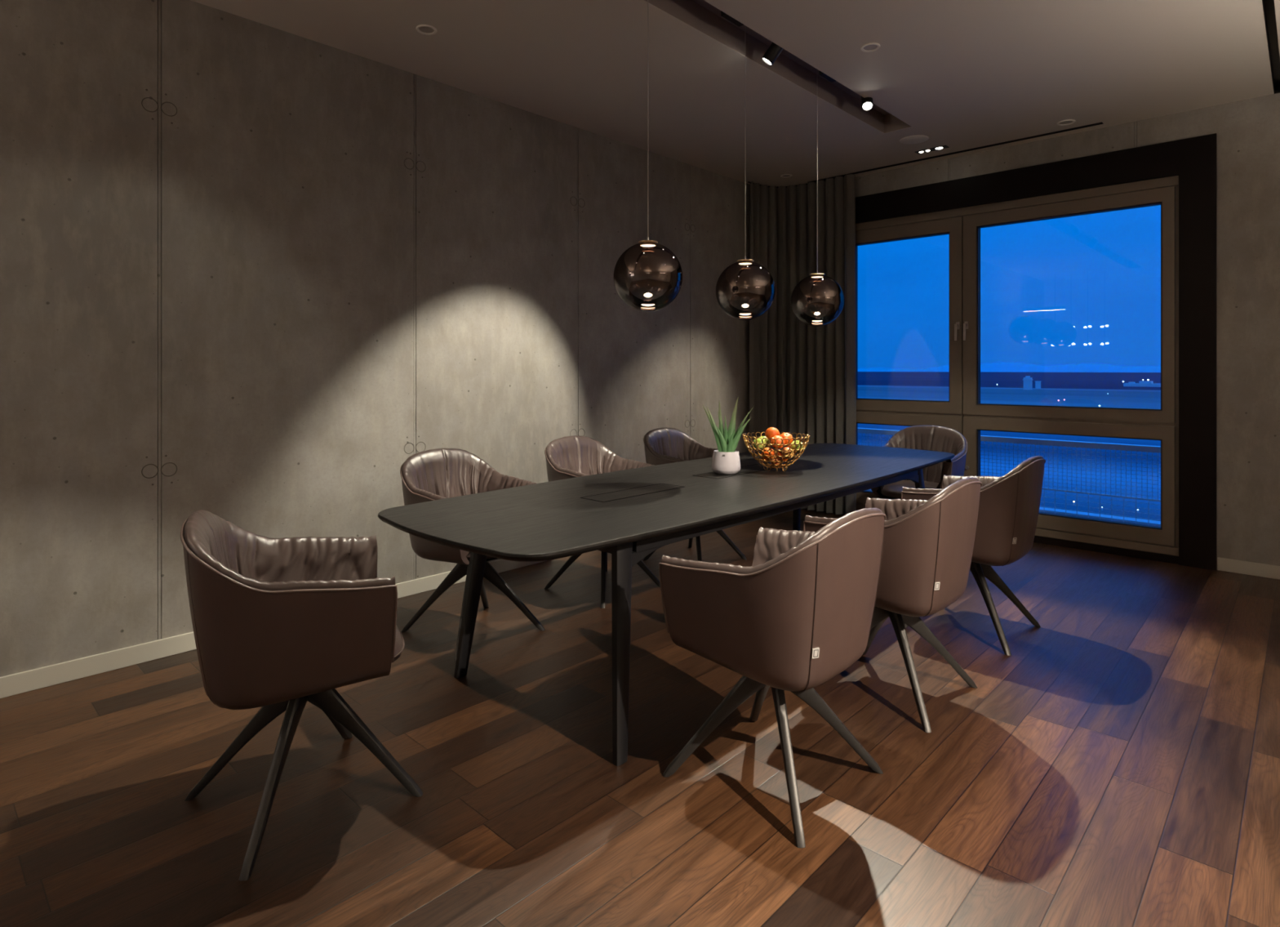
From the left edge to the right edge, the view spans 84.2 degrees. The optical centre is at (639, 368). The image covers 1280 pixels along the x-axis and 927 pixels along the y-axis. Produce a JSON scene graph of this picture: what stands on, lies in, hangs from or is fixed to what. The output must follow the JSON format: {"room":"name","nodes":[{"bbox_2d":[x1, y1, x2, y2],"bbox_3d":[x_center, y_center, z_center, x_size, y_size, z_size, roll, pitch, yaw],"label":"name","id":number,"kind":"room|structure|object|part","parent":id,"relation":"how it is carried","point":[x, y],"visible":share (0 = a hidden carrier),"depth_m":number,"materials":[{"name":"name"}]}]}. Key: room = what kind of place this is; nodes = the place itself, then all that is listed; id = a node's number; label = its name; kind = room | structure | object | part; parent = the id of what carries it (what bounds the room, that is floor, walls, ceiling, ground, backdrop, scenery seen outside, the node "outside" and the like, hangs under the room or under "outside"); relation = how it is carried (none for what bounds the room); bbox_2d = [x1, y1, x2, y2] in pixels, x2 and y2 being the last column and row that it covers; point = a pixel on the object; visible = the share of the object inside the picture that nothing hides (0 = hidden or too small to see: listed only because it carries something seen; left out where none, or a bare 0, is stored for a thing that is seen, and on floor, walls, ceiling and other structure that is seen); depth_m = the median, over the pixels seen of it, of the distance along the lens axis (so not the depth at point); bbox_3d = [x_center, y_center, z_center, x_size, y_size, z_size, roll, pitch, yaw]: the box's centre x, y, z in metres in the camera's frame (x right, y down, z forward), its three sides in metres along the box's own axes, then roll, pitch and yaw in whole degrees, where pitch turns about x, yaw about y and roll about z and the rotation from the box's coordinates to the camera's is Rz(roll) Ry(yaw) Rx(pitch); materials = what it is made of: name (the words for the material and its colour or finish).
{"room":"dining room","nodes":[
{"label":"dining room","id":0,"kind":"room"},
{"bbox_2d":[0,0,750,676],"bbox_3d":[-2.201,-0.295,3.208,0.202,3.150,10.003,0,0,43],"label":"wall","id":1,"kind":"structure","parent":0,"point":[251,272],"depth_m":3.49,"materials":[{"name":"concrete"}]},
{"bbox_2d":[0,559,547,697],"bbox_3d":[-1.930,1.239,3.340,0.014,0.080,9.404,0,0,43],"label":"baseboard","id":2,"kind":"structure","parent":1,"relation":"attached to","point":[19,682],"depth_m":3.02,"materials":[{"name":"beige paint"}]},
{"bbox_2d":[0,507,1279,926],"bbox_3d":[0.761,1.320,0.811,7.400,0.080,9.424,0,0,43],"label":"floor","id":3,"kind":"structure","parent":0,"point":[1120,766],"depth_m":2.19,"materials":[{"name":"brown wood"}]},
{"bbox_2d":[180,509,422,879],"bbox_3d":[-0.997,0.844,2.103,0.671,0.870,0.651,0,0,43],"label":"dining chair","id":4,"kind":"object","parent":3,"relation":"on","point":[279,624],"visible":1,"depth_m":1.91,"materials":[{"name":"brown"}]},
{"bbox_3d":[-1.156,1.088,2.115,0.392,0.383,0.032,0,0,-2],"label":"leg","id":5,"kind":"part","parent":4,"relation":"part of","materials":[{"name":"grey metal"}]},
{"bbox_3d":[-0.998,1.088,1.966,0.032,0.383,0.392,0,0,-2],"label":"leg","id":6,"kind":"part","parent":4,"relation":"part of","materials":[{"name":"grey metal"}]},
{"bbox_3d":[-1.007,1.088,2.272,0.032,0.383,0.392,0,0,-2],"label":"leg","id":7,"kind":"part","parent":4,"relation":"part of","materials":[{"name":"grey metal"}]},
{"bbox_3d":[-0.849,1.088,2.123,0.289,0.383,0.289,0,0,43],"label":"leg","id":8,"kind":"part","parent":4,"relation":"part of","materials":[{"name":"grey metal"}]},
{"bbox_2d":[391,624,403,662],"bbox_3d":[-0.971,0.826,2.134,0.480,0.075,0.432,0,0,-26],"label":"seat cushion","id":9,"kind":"object","parent":4,"relation":"on","point":[399,638],"depth_m":2.13,"materials":[{"name":"leather"}]},
{"bbox_2d":[400,448,545,659],"bbox_3d":[-0.819,0.844,3.474,0.593,0.870,0.605,0,0,43],"label":"dining chair","id":10,"kind":"object","parent":3,"relation":"on","point":[437,473],"visible":0.41,"depth_m":3.49,"materials":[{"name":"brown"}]},
{"bbox_3d":[-0.967,1.088,3.454,0.392,0.383,0.032,0,0,-2],"label":"leg","id":11,"kind":"part","parent":10,"relation":"part of","materials":[{"name":"grey metal"}]},
{"bbox_3d":[-0.810,1.088,3.305,0.032,0.383,0.392,0,0,-2],"label":"leg","id":12,"kind":"part","parent":10,"relation":"part of","materials":[{"name":"grey metal"}]},
{"bbox_2d":[466,551,494,558],"bbox_3d":[-0.786,0.826,3.437,0.480,0.075,0.432,0,0,37],"label":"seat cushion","id":13,"kind":"object","parent":10,"relation":"on","point":[468,553],"depth_m":3.19,"materials":[{"name":"leather"}]},
{"bbox_3d":[-0.819,1.088,3.612,0.032,0.383,0.392,0,0,-2],"label":"leg","id":14,"kind":"part","parent":10,"relation":"part of","materials":[{"name":"grey metal"}]},
{"bbox_3d":[-0.661,1.088,3.463,0.392,0.383,0.032,0,0,-2],"label":"leg","id":15,"kind":"part","parent":10,"relation":"part of","materials":[{"name":"grey metal"}]},
{"bbox_2d":[544,435,660,608],"bbox_3d":[-0.215,0.844,4.144,0.587,0.870,0.591,0,0,43],"label":"dining chair","id":16,"kind":"object","parent":3,"relation":"on","point":[574,455],"visible":0.26,"depth_m":4.25,"materials":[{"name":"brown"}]},
{"bbox_3d":[-0.362,1.088,4.127,0.392,0.383,0.032,0,0,-2],"label":"leg","id":17,"kind":"part","parent":16,"relation":"part of","materials":[{"name":"grey metal"}]},
{"bbox_3d":[-0.204,1.088,3.978,0.032,0.383,0.392,0,0,-2],"label":"leg","id":18,"kind":"part","parent":16,"relation":"part of","materials":[{"name":"grey metal"}]},
{"bbox_3d":[-0.213,1.088,4.285,0.032,0.383,0.392,0,0,-2],"label":"leg","id":19,"kind":"part","parent":16,"relation":"part of","materials":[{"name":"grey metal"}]},
{"bbox_3d":[-0.055,1.088,4.136,0.392,0.383,0.032,0,0,-2],"label":"leg","id":20,"kind":"part","parent":16,"relation":"part of","materials":[{"name":"grey metal"}]},
{"bbox_2d":[377,443,955,765],"bbox_3d":[0.504,0.908,3.590,1.104,0.742,3.516,0,0,43],"label":"dining table","id":21,"kind":"object","parent":3,"relation":"on","point":[629,514],"visible":0.91,"depth_m":2.81,"materials":[{"name":"black wood"}]},
{"bbox_3d":[-0.686,0.926,2.950,0.172,0.705,0.068,0,0,-12],"label":"leg","id":22,"kind":"part","parent":21,"relation":"part of","materials":[{"name":"black paint"}]},
{"bbox_3d":[-0.068,0.926,2.365,0.068,0.705,0.172,0,0,9],"label":"leg","id":23,"kind":"part","parent":21,"relation":"part of","materials":[{"name":"black paint"}]},
{"bbox_2d":[702,395,754,474],"bbox_3d":[0.466,0.340,3.672,0.213,0.395,0.218,0,0,43],"label":"potted plant","id":24,"kind":"object","parent":21,"relation":"on","point":[726,460],"visible":1,"depth_m":3.62,"materials":[{"name":"green plant"}]},
{"bbox_3d":[0.443,0.480,3.647,0.149,0.115,0.149,0,0,43],"label":"pot","id":25,"kind":"part","parent":24,"relation":"part of","materials":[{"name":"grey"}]},
{"bbox_2d":[742,431,809,471],"bbox_3d":[0.718,0.443,3.744,0.350,0.189,0.351,0,0,43],"label":"fruit bowl","id":26,"kind":"object","parent":21,"relation":"on","point":[752,451],"visible":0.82,"depth_m":3.66,"materials":[{"name":"gold metal"}]},
{"bbox_2d":[752,437,766,449],"bbox_3d":[0.629,0.389,3.727,0.090,0.092,0.077,0,0,6],"label":"apple","id":27,"kind":"object","parent":26,"relation":"in","point":[758,440],"visible":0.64,"depth_m":3.70,"materials":[{"name":"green food"}]},
{"bbox_2d":[758,435,769,447],"bbox_3d":[0.664,0.390,3.808,0.095,0.107,0.091,0,0,-25],"label":"apple","id":28,"kind":"object","parent":26,"relation":"in","point":[762,436],"visible":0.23,"depth_m":3.79,"materials":[{"name":"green food"}]},
{"bbox_2d":[762,447,774,459],"bbox_3d":[0.666,0.440,3.674,0.085,0.093,0.080,0,0,5],"label":"orange","id":29,"kind":"object","parent":26,"relation":"in","point":[766,452],"visible":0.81,"depth_m":3.65,"materials":[{"name":"brown food"}]},
{"bbox_2d":[764,426,779,439],"bbox_3d":[0.698,0.345,3.736,0.097,0.112,0.101,0,0,-11],"label":"orange","id":30,"kind":"object","parent":26,"relation":"in","point":[770,432],"visible":0.73,"depth_m":3.71,"materials":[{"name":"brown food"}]},
{"bbox_2d":[769,454,782,464],"bbox_3d":[0.717,0.477,3.724,0.072,0.074,0.071,0,0,25],"label":"apple","id":31,"kind":"object","parent":26,"relation":"in","point":[773,458],"visible":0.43,"depth_m":3.70,"materials":[{"name":"brown food"}]},
{"bbox_2d":[770,435,784,448],"bbox_3d":[0.713,0.381,3.673,0.096,0.117,0.107,0,0,41],"label":"orange","id":32,"kind":"object","parent":26,"relation":"in","point":[779,441],"visible":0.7,"depth_m":3.65,"materials":[{"name":"brown food"}]},
{"bbox_2d":[777,451,787,462],"bbox_3d":[0.761,0.470,3.780,0.076,0.073,0.068,0,0,-6],"label":"orange","id":33,"kind":"object","parent":26,"relation":"in","point":[779,452],"visible":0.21,"depth_m":3.76,"materials":[{"name":"brown food"}]},
{"bbox_2d":[779,432,793,445],"bbox_3d":[0.769,0.373,3.731,0.104,0.114,0.096,0,0,40],"label":"orange","id":34,"kind":"object","parent":26,"relation":"in","point":[783,435],"visible":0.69,"depth_m":3.70,"materials":[{"name":"brown food"}]},
{"bbox_2d":[781,446,794,458],"bbox_3d":[0.766,0.434,3.666,0.090,0.104,0.088,0,0,-10],"label":"apple","id":35,"kind":"object","parent":26,"relation":"in","point":[786,453],"visible":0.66,"depth_m":3.64,"materials":[{"name":"brown food"}]},
{"bbox_2d":[790,440,803,452],"bbox_3d":[0.816,0.401,3.687,0.088,0.102,0.088,0,0,6],"label":"apple","id":36,"kind":"object","parent":26,"relation":"in","point":[793,446],"visible":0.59,"depth_m":3.67,"materials":[{"name":"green food"}]},
{"bbox_3d":[1.075,0.926,4.814,0.068,0.705,0.172,0,0,9],"label":"leg","id":37,"kind":"part","parent":21,"relation":"part of","materials":[{"name":"black paint"}]},
{"bbox_3d":[1.693,0.926,4.229,0.172,0.705,0.068,0,0,-12],"label":"leg","id":38,"kind":"part","parent":21,"relation":"part of","materials":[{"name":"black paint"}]},
{"bbox_2d":[643,426,746,560],"bbox_3d":[0.362,0.844,4.755,0.587,0.870,0.591,0,0,43],"label":"dining chair","id":39,"kind":"object","parent":3,"relation":"on","point":[664,445],"visible":0.29,"depth_m":4.87,"materials":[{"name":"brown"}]},
{"bbox_3d":[0.215,1.088,4.738,0.392,0.383,0.032,0,0,-2],"label":"leg","id":40,"kind":"part","parent":39,"relation":"part of","materials":[{"name":"grey metal"}]},
{"bbox_3d":[0.364,1.088,4.896,0.032,0.383,0.392,0,0,-2],"label":"leg","id":41,"kind":"part","parent":39,"relation":"part of","materials":[{"name":"grey metal"}]},
{"bbox_3d":[0.373,1.088,4.589,0.032,0.383,0.392,0,0,-2],"label":"leg","id":42,"kind":"part","parent":39,"relation":"part of","materials":[{"name":"grey metal"}]},
{"bbox_3d":[0.521,1.088,4.747,0.392,0.383,0.032,0,0,-2],"label":"leg","id":43,"kind":"part","parent":39,"relation":"part of","materials":[{"name":"grey metal"}]},
{"bbox_2d":[658,507,885,847],"bbox_3d":[0.431,0.844,2.232,0.584,0.870,0.586,0,0,43],"label":"dining chair","id":44,"kind":"object","parent":3,"relation":"on","point":[794,619],"visible":1,"depth_m":2.02,"materials":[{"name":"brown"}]},
{"bbox_3d":[0.268,1.088,2.236,0.392,0.383,0.032,0,0,-2],"label":"leg","id":45,"kind":"part","parent":44,"relation":"part of","materials":[{"name":"grey metal"}]},
{"bbox_3d":[0.417,1.088,2.393,0.032,0.383,0.392,0,0,-2],"label":"leg","id":46,"kind":"part","parent":44,"relation":"part of","materials":[{"name":"grey metal"}]},
{"bbox_3d":[0.426,1.088,2.087,0.032,0.383,0.392,0,0,-2],"label":"leg","id":47,"kind":"part","parent":44,"relation":"part of","materials":[{"name":"grey metal"}]},
{"bbox_3d":[0.575,1.088,2.245,0.392,0.383,0.032,0,0,-2],"label":"leg","id":48,"kind":"part","parent":44,"relation":"part of","materials":[{"name":"grey metal"}]},
{"bbox_2d":[803,476,982,732],"bbox_3d":[1.015,0.844,2.831,0.584,0.870,0.586,0,0,43],"label":"dining chair","id":49,"kind":"object","parent":3,"relation":"on","point":[927,548],"visible":0.7,"depth_m":2.57,"materials":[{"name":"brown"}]},
{"bbox_3d":[1.002,1.088,2.993,0.032,0.383,0.392,0,0,-2],"label":"leg","id":50,"kind":"part","parent":49,"relation":"part of","materials":[{"name":"grey metal"}]},
{"bbox_3d":[0.853,1.088,2.835,0.392,0.383,0.032,0,0,-2],"label":"leg","id":51,"kind":"part","parent":49,"relation":"part of","materials":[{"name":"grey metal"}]},
{"bbox_3d":[1.010,1.088,2.687,0.032,0.383,0.392,0,0,-2],"label":"leg","id":52,"kind":"part","parent":49,"relation":"part of","materials":[{"name":"grey metal"}]},
{"bbox_3d":[1.159,1.088,2.844,0.392,0.383,0.032,0,0,-2],"label":"leg","id":53,"kind":"part","parent":49,"relation":"part of","materials":[{"name":"grey metal"}]},
{"bbox_2d":[871,425,967,498],"bbox_3d":[1.937,0.844,4.902,0.595,0.870,0.589,0,0,43],"label":"dining chair","id":54,"kind":"object","parent":3,"relation":"on","point":[929,437],"visible":0.38,"depth_m":5.00,"materials":[{"name":"brown leather"}]},
{"bbox_2d":[880,480,939,497],"bbox_3d":[1.901,0.826,4.869,0.432,0.075,0.480,0,0,39],"label":"seat cushion","id":55,"kind":"object","parent":54,"relation":"on","point":[893,490],"depth_m":4.82,"materials":[{"name":"leather"}]},
{"bbox_2d":[901,455,1045,655],"bbox_3d":[1.647,0.844,3.500,0.584,0.870,0.586,0,0,43],"label":"dining chair","id":56,"kind":"object","parent":3,"relation":"on","point":[1009,504],"visible":0.63,"depth_m":3.23,"materials":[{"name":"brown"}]},
{"bbox_3d":[1.642,1.088,3.355,0.032,0.383,0.392,0,0,-2],"label":"leg","id":57,"kind":"part","parent":56,"relation":"part of","materials":[{"name":"grey metal"}]},
{"bbox_3d":[1.791,1.088,3.513,0.392,0.383,0.032,0,0,-2],"label":"leg","id":58,"kind":"part","parent":56,"relation":"part of","materials":[{"name":"grey metal"}]},
{"bbox_2d":[191,0,1279,186],"bbox_3d":[0.754,-1.778,0.804,7.400,0.200,9.404,0,0,43],"label":"ceiling","id":59,"kind":"structure","parent":0,"point":[970,77],"depth_m":3.89,"materials":[{"name":"beige paint"}]},
{"bbox_2d":[416,24,436,35],"bbox_3d":[-1.056,-1.675,3.504,0.100,0.006,0.100,0,0,43],"label":"recessed light","id":60,"kind":"object","parent":59,"relation":"in","point":[426,29],"visible":1,"depth_m":3.51,"materials":[{"name":"white metal"}]},
{"bbox_2d":[418,26,434,32],"bbox_3d":[-1.056,-1.677,3.504,0.073,0.001,0.073,0,0,43],"label":"diffuser","id":61,"kind":"object","parent":60,"relation":"attached to","point":[425,29],"depth_m":3.51,"materials":[{"name":"white plastic"}]},
{"bbox_2d":[613,0,682,311],"bbox_3d":[0.035,-1.028,3.096,0.302,1.559,0.302,0,0,43],"label":"globe pendant","id":62,"kind":"object","parent":59,"relation":"hanging from","point":[647,265],"visible":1,"depth_m":3.00,"materials":[{"name":"glass"}]},
{"bbox_3d":[0.035,-0.397,3.096,0.302,0.297,0.302,0,0,43],"label":"glass globe","id":63,"kind":"part","parent":62,"relation":"part of","materials":[{"name":"glass"}]},
{"bbox_2d":[720,10,743,26],"bbox_3d":[0.446,-1.696,3.417,0.028,0.035,0.150,0,0,43],"label":"box","id":64,"kind":"object","parent":59,"relation":"attached to","point":[726,16],"visible":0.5,"depth_m":3.40,"materials":[{"name":"black metal"}]},
{"bbox_2d":[715,256,775,319],"bbox_3d":[0.540,-1.028,3.631,0.302,1.559,0.302,0,0,43],"label":"globe pendant","id":65,"kind":"object","parent":59,"relation":"hanging from","point":[745,280],"visible":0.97,"depth_m":3.54,"materials":[{"name":"glass"}]},
{"bbox_2d":[761,41,783,65],"bbox_3d":[0.718,-1.706,3.738,0.134,0.205,0.120,0,0,43],"label":"track spotlight","id":66,"kind":"object","parent":59,"relation":"attached to","point":[773,51],"visible":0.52,"depth_m":3.71,"materials":[{"name":"black metal"}]},
{"bbox_2d":[780,173,791,177],"bbox_3d":[1.272,-1.675,6.158,0.096,0.006,0.096,0,0,43],"label":"recessed light","id":67,"kind":"object","parent":59,"relation":"in","point":[784,175],"visible":1,"depth_m":6.17,"materials":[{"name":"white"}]},
{"bbox_2d":[747,173,856,514],"bbox_3d":[1.414,-0.205,6.253,0.839,2.945,0.481,0,0,43],"label":"curtain","id":68,"kind":"object","parent":59,"relation":"hanging from","point":[802,376],"visible":0.66,"depth_m":6.36,"materials":[{"name":"black fabric"}]},
{"bbox_2d":[791,270,844,326],"bbox_3d":[1.041,-1.028,4.162,0.302,1.559,0.302,0,0,43],"label":"globe pendant","id":69,"kind":"object","parent":59,"relation":"hanging from","point":[816,291],"visible":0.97,"depth_m":4.07,"materials":[{"name":"glass"}]},
{"bbox_2d":[818,70,835,82],"bbox_3d":[1.085,-1.696,4.093,0.028,0.035,0.150,0,0,43],"label":"box","id":70,"kind":"object","parent":59,"relation":"attached to","point":[820,73],"visible":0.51,"depth_m":4.08,"materials":[{"name":"black metal"}]},
{"bbox_2d":[861,96,873,111],"bbox_3d":[1.419,-1.705,4.424,0.107,0.205,0.138,0,0,43],"label":"track spotlight","id":71,"kind":"object","parent":59,"relation":"attached to","point":[867,104],"visible":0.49,"depth_m":4.38,"materials":[{"name":"black metal"}]},
{"bbox_2d":[860,42,879,52],"bbox_3d":[1.202,-1.675,3.696,0.098,0.006,0.098,0,0,43],"label":"recessed light","id":72,"kind":"object","parent":59,"relation":"in","point":[872,46],"visible":1,"depth_m":3.69,"materials":[{"name":"white metal"}]},
{"bbox_2d":[863,44,877,49],"bbox_3d":[1.202,-1.677,3.696,0.071,0.001,0.071,0,0,43],"label":"diffuser","id":73,"kind":"object","parent":72,"relation":"attached to","point":[869,46],"depth_m":3.69,"materials":[{"name":"white plastic"}]},
{"bbox_2d":[899,134,928,144],"bbox_3d":[2.007,-1.676,5.188,0.202,0.004,0.202,0,0,43],"label":"ceiling speaker","id":74,"kind":"object","parent":59,"relation":"attached to","point":[916,139],"visible":1,"depth_m":5.17,"materials":[{"name":"white"}]},
{"bbox_2d":[915,145,949,154],"bbox_3d":[2.233,-1.674,5.422,0.236,0.008,0.068,0,0,43],"label":"recessed light","id":75,"kind":"object","parent":59,"relation":"in","point":[942,146],"visible":1,"depth_m":5.42,"materials":[{"name":"black metal"}]},
{"bbox_2d":[1056,119,1075,125],"bbox_3d":[2.902,-1.675,4.825,0.110,0.006,0.110,0,0,43],"label":"recessed light","id":76,"kind":"object","parent":59,"relation":"in","point":[1068,122],"visible":1,"depth_m":4.82,"materials":[{"name":"white metal"}]},
{"bbox_2d":[1059,120,1072,124],"bbox_3d":[2.902,-1.677,4.825,0.080,0.001,0.080,0,0,43],"label":"diffuser","id":77,"kind":"object","parent":76,"relation":"attached to","point":[1065,122],"depth_m":4.84,"materials":[{"name":"white plastic"}]},
{"bbox_2d":[855,93,1279,565],"bbox_3d":[4.069,-0.295,4.312,7.400,3.150,0.250,0,0,43],"label":"wall","id":78,"kind":"structure","parent":0,"point":[1247,131],"depth_m":4.44,"materials":[{"name":"concrete"}]},
{"bbox_2d":[867,488,1160,526],"bbox_3d":[3.322,1.290,5.634,6.500,0.220,0.746,0,0,43],"label":"trim","id":79,"kind":"structure","parent":78,"relation":"attached to","point":[1073,513],"depth_m":5.67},
{"bbox_2d":[857,427,1160,525],"bbox_3d":[3.334,0.915,5.792,5.300,0.670,0.060,0,0,43],"label":"guard","id":80,"kind":"object","parent":79,"relation":"on","point":[1013,440],"visible":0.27,"depth_m":5.62,"materials":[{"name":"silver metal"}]},
{"bbox_3d":[3.334,0.603,5.792,5.300,0.045,0.060,0,0,43],"label":"rail","id":81,"kind":"part","parent":80,"relation":"part of","materials":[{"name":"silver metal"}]},
{"bbox_3d":[3.334,0.984,5.792,5.300,0.012,0.016,0,0,43],"label":"rail","id":82,"kind":"part","parent":80,"relation":"part of","materials":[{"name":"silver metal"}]},
{"bbox_2d":[855,174,1178,555],"bbox_3d":[2.672,-0.019,5.467,2.384,2.495,0.146,0,0,43],"label":"window","id":83,"kind":"structure","parent":78,"relation":"in","point":[964,412],"depth_m":5.20,"materials":[{"name":"brown metal"}]},
{"bbox_3d":[2.201,-0.419,5.934,0.981,1.554,0.074,0,0,43],"label":"sash","id":84,"kind":"part","parent":83,"relation":"part of","materials":[{"name":"brown metal"}]},
{"bbox_3d":[2.201,0.774,5.934,0.981,0.784,0.074,0,0,43],"label":"sash","id":85,"kind":"part","parent":83,"relation":"part of","materials":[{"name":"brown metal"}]},
{"bbox_3d":[2.492,-0.295,5.574,0.028,0.150,0.054,0,0,43],"label":"handle","id":86,"kind":"part","parent":83,"relation":"part of","materials":[{"name":"grey metal"}]},
{"bbox_3d":[2.540,-0.295,5.528,0.028,0.150,0.054,0,0,43],"label":"handle","id":87,"kind":"part","parent":83,"relation":"part of","materials":[{"name":"grey metal"}]},
{"bbox_3d":[3.048,-0.419,5.133,1.335,1.554,0.074,0,0,43],"label":"sash","id":88,"kind":"part","parent":83,"relation":"part of","materials":[{"name":"brown metal"}]},
{"bbox_3d":[3.048,0.774,5.133,1.335,0.784,0.074,0,0,43],"label":"sash","id":89,"kind":"part","parent":83,"relation":"part of","materials":[{"name":"brown metal"}]},
{"bbox_2d":[855,133,1217,570],"bbox_3d":[2.712,-0.106,5.471,2.716,2.773,0.130,0,0,43],"label":"trim","id":90,"kind":"structure","parent":78,"relation":"attached to","point":[1194,159],"depth_m":4.60,"materials":[{"name":"black metal"}]},
{"bbox_2d":[1217,556,1279,579],"bbox_3d":[5.170,1.239,3.091,4.121,0.080,0.014,0,0,43],"label":"baseboard","id":91,"kind":"structure","parent":78,"relation":"attached to","point":[1258,569],"depth_m":4.40,"materials":[{"name":"beige paint"}]},
{"label":"outside","id":92,"kind":"structure","parent":0,"visible":0},
{"bbox_2d":[857,371,1160,520],"bbox_3d":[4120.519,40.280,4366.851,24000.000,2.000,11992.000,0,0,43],"label":"ground","id":93,"kind":"structure","parent":92,"point":[1105,389],"depth_m":486.37,"materials":[{"name":"blue"}]},
{"bbox_2d":[857,362,1160,372],"bbox_3d":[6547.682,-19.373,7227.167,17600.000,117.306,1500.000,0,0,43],"label":"hills","id":94,"kind":"structure","parent":93,"relation":"on","point":[995,366],"depth_m":8182.27,"materials":[{"name":"teal"}]},
{"bbox_2d":[1022,375,1033,389],"bbox_3d":[720.232,26.280,1315.316,14.000,26.000,14.000,0,0,43],"label":"control tower","id":95,"kind":"structure","parent":93,"relation":"on","point":[1028,380],"depth_m":1311.16,"materials":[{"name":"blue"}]},
{"bbox_2d":[1035,380,1041,388],"bbox_3d":[786.865,31.780,1400.039,9.200,15.000,9.200,0,0,43],"label":"building","id":96,"kind":"structure","parent":93,"relation":"on","point":[1037,383],"depth_m":1397.43,"materials":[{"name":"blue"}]},
{"bbox_2d":[1123,381,1160,386],"bbox_3d":[1103.374,33.280,1552.522,68.000,12.000,30.000,0,0,43],"label":"distant hall","id":97,"kind":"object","parent":93,"relation":"on","point":[1142,384],"visible":0.86,"depth_m":1541.91,"materials":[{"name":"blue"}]}
]}

